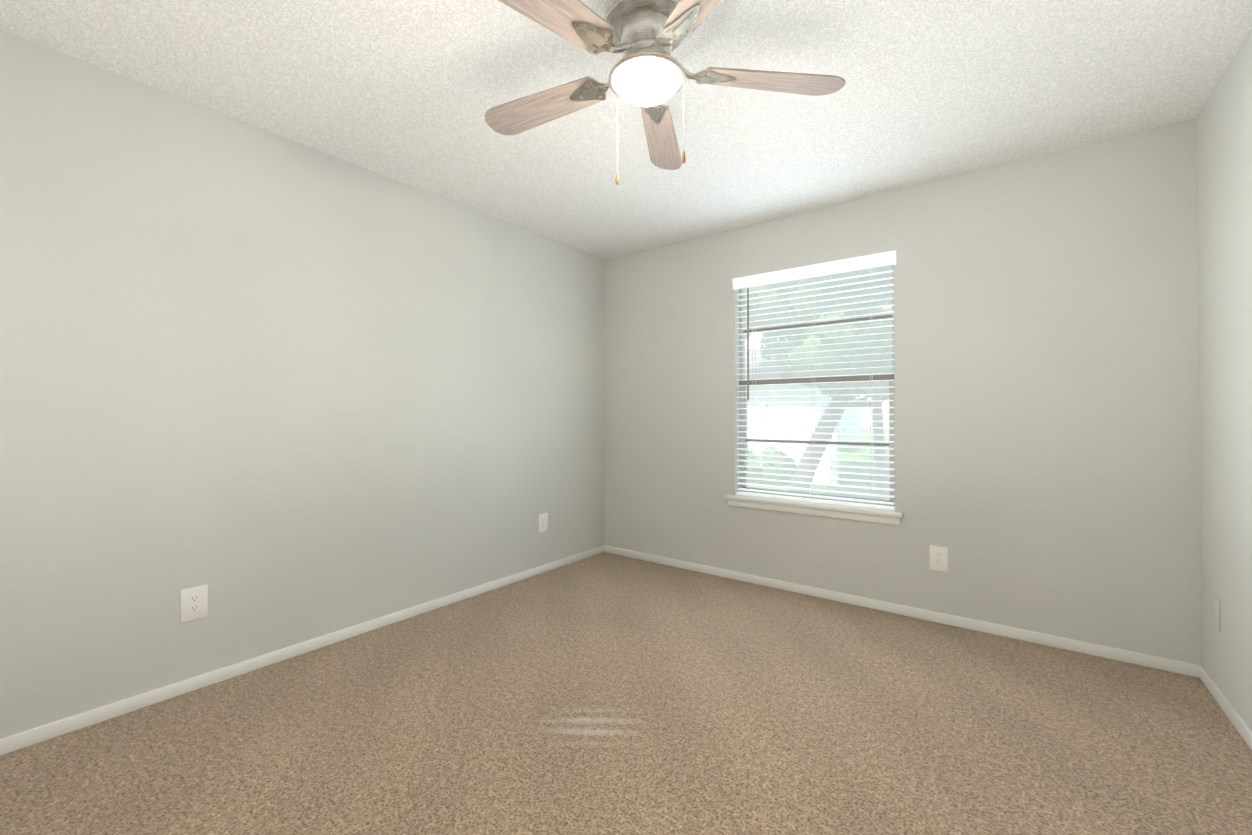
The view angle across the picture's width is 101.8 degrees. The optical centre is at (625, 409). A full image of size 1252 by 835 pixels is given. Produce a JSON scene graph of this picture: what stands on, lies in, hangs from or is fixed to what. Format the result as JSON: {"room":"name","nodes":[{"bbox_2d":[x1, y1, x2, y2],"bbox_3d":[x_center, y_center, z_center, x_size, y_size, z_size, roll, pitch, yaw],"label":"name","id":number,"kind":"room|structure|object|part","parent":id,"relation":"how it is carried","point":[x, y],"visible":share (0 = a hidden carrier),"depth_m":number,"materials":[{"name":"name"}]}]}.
{"room":"empty bedroom","nodes":[
{"label":"empty bedroom","id":0,"kind":"room"},
{"bbox_2d":[0,30,604,738],"bbox_3d":[-1.425,-0.050,2.720,0.140,2.440,4.220,0,-1,37],"label":"wall","id":1,"kind":"structure","parent":0,"point":[274,392],"depth_m":2.25,"materials":[{"name":"paint"}]},
{"bbox_2d":[180,584,207,622],"bbox_3d":[-1.790,0.806,2.108,0.007,0.135,0.088,0,-1,37],"label":"electrical outlet","id":2,"kind":"object","parent":1,"relation":"attached to","point":[194,604],"visible":1,"depth_m":2.11,"materials":[{"name":"white plastic"}]},
{"bbox_2d":[0,545,604,755],"bbox_3d":[-1.365,1.142,2.661,0.012,0.055,3.940,0,-1,37],"label":"baseboard","id":3,"kind":"structure","parent":1,"relation":"attached to","point":[21,740],"depth_m":2.23,"materials":[{"name":"white wood"}]},
{"bbox_2d":[538,513,547,532],"bbox_3d":[-0.599,0.823,3.678,0.007,0.135,0.088,0,-1,37],"label":"electrical outlet","id":4,"kind":"object","parent":1,"relation":"attached to","point":[543,522],"visible":1,"depth_m":3.67,"materials":[{"name":"white plastic"}]},
{"bbox_2d":[0,552,1251,834],"bbox_3d":[-0.031,1.219,1.648,3.640,0.120,4.220,0,-1,37],"label":"floor","id":5,"kind":"structure","parent":0,"point":[606,694],"depth_m":1.81,"materials":[{"name":"carpet"}]},
{"bbox_2d":[0,0,1251,258],"bbox_3d":[-0.031,-1.341,1.675,3.640,0.120,4.220,0,-1,37],"label":"ceiling","id":6,"kind":"structure","parent":0,"point":[410,92],"depth_m":2.02,"materials":[{"name":"white paint"}]},
{"bbox_2d":[485,0,845,184],"bbox_3d":[0.026,-1.018,1.619,1.260,0.526,1.262,0,-1,37],"label":"ceiling fan","id":7,"kind":"object","parent":6,"relation":"hanging from","point":[648,73],"visible":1,"depth_m":1.59,"materials":[{"name":"brown wood"}]},
{"label":"blade","id":8,"kind":"part","parent":7,"relation":"part of","materials":[{"name":"brown wood"}]},
{"label":"blade","id":9,"kind":"part","parent":7,"relation":"part of","materials":[{"name":"brown wood"}]},
{"bbox_3d":[-0.020,-0.934,1.703,0.028,0.282,0.008,0,-1,37],"label":"chain","id":10,"kind":"part","parent":7,"relation":"part of","materials":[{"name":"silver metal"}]},
{"bbox_3d":[0.066,-1.164,1.625,0.270,0.235,0.270,0,-1,37],"label":"motor","id":11,"kind":"part","parent":7,"relation":"part of","materials":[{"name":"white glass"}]},
{"bbox_3d":[0.144,-1.078,2.042,0.140,0.006,0.480,11,1,10],"label":"blade","id":12,"kind":"part","parent":7,"relation":"part of","materials":[{"name":"brown wood"}]},
{"bbox_3d":[0.168,-0.941,1.589,0.025,0.272,0.013,0,-1,37],"label":"chain","id":13,"kind":"part","parent":7,"relation":"part of","materials":[{"name":"silver metal"}]},
{"bbox_3d":[0.248,-1.086,1.240,0.140,0.006,0.480,-12,5,-25],"label":"blade","id":14,"kind":"part","parent":7,"relation":"part of","materials":[{"name":"brown wood"}]},
{"bbox_3d":[0.487,-1.081,1.679,0.480,0.006,0.140,0,10,-7],"label":"blade","id":15,"kind":"part","parent":7,"relation":"part of","materials":[{"name":"brown wood"}]},
{"bbox_2d":[605,118,1202,665],"bbox_3d":[1.202,-0.044,3.286,3.360,2.440,0.140,0,-1,37],"label":"wall","id":16,"kind":"structure","parent":0,"point":[1047,442],"depth_m":2.66,"materials":[{"name":"paint"}]},
{"bbox_2d":[725,494,902,524],"bbox_3d":[1.161,0.632,3.257,1.100,0.072,0.115,0,-1,37],"label":"window sill","id":17,"kind":"structure","parent":16,"relation":"attached to","point":[892,517],"depth_m":3.17,"materials":[{"name":"white wood"}]},
{"bbox_2d":[736,265,894,509],"bbox_3d":[1.193,-0.146,3.292,1.000,1.525,0.115,0,-1,37],"label":"blinds","id":18,"kind":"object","parent":16,"relation":"in","point":[818,497],"depth_m":3.24,"materials":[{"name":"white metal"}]},
{"bbox_2d":[732,250,895,289],"bbox_3d":[1.167,-0.871,3.258,1.016,0.077,0.086,0,-1,37],"label":"blind valance","id":19,"kind":"object","parent":18,"relation":"attached to","point":[847,265],"visible":1,"depth_m":3.18,"materials":[{"name":"white plastic"}]},
{"bbox_2d":[747,288,748,399],"bbox_3d":[0.837,-0.460,3.480,0.015,0.796,0.023,0,-1,37],"label":"blind wand","id":20,"kind":"object","parent":19,"relation":"hanging from","point":[747,343],"visible":0.83,"depth_m":3.47,"materials":[{"name":"beige plastic"}]},
{"bbox_2d":[752,321,752,481],"bbox_3d":[0.863,-0.142,3.469,0.002,1.449,0.002,0,-1,37],"label":"blind cord","id":21,"kind":"object","parent":19,"relation":"hanging from","point":[752,321],"depth_m":3.47,"materials":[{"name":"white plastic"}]},
{"bbox_2d":[755,287,755,434],"bbox_3d":[0.895,-0.142,3.511,0.002,1.449,0.002,0,-1,37],"label":"blind cord","id":22,"kind":"object","parent":19,"relation":"hanging from","point":[755,287],"depth_m":3.51,"materials":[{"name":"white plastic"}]},
{"bbox_2d":[811,278,812,500],"bbox_3d":[1.181,-0.145,3.227,0.002,1.449,0.002,0,-1,37],"label":"blind cord","id":23,"kind":"object","parent":19,"relation":"hanging from","point":[811,278],"depth_m":3.22,"materials":[{"name":"white plastic"}]},
{"bbox_2d":[814,277,814,388],"bbox_3d":[1.213,-0.144,3.269,0.002,1.449,0.002,0,-1,37],"label":"blind cord","id":24,"kind":"object","parent":19,"relation":"hanging from","point":[814,388],"depth_m":3.27,"materials":[{"name":"white fabric"}]},
{"bbox_2d":[870,268,872,466],"bbox_3d":[1.452,-0.147,3.021,0.002,1.449,0.002,0,-1,37],"label":"blind cord","id":25,"kind":"object","parent":19,"relation":"hanging from","point":[871,268],"depth_m":3.02,"materials":[{"name":"white fabric"}]},
{"bbox_2d":[745,265,892,499],"bbox_3d":[1.242,-0.145,3.357,1.040,1.585,0.001,0,-1,37],"label":"window pane","id":26,"kind":"object","parent":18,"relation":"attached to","point":[784,363],"depth_m":3.33,"materials":[{"name":"clear glass"}]},
{"bbox_2d":[605,545,1200,677],"bbox_3d":[1.156,1.148,3.213,3.360,0.055,0.012,0,-1,37],"label":"baseboard","id":27,"kind":"structure","parent":16,"relation":"attached to","point":[1160,663],"depth_m":2.76,"materials":[{"name":"white wood"}]},
{"bbox_2d":[929,545,947,571],"bbox_3d":[1.718,0.821,2.793,0.088,0.135,0.007,0,-1,37],"label":"outlet","id":28,"kind":"object","parent":16,"relation":"attached to","point":[938,558],"visible":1,"depth_m":2.79,"materials":[{"name":"white plastic"}]},
{"bbox_2d":[1196,29,1251,730],"bbox_3d":[1.363,-0.072,0.604,0.140,2.440,4.220,0,-1,37],"label":"wall","id":29,"kind":"structure","parent":0,"point":[1224,166],"depth_m":1.93,"materials":[{"name":"paint"}]},
{"bbox_2d":[1212,595,1219,631],"bbox_3d":[2.368,0.818,2.040,0.007,0.125,0.075,0,-1,37],"label":"electrical outlet plate","id":30,"kind":"object","parent":29,"relation":"attached to","point":[1216,611],"visible":1,"depth_m":2.03,"materials":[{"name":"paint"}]},
{"bbox_2d":[1199,665,1251,750],"bbox_3d":[1.302,1.121,0.637,0.012,0.055,3.940,0,-1,37],"label":"baseboard","id":31,"kind":"structure","parent":29,"relation":"attached to","point":[1243,729],"depth_m":1.92,"materials":[{"name":"white wood"}]}
]}

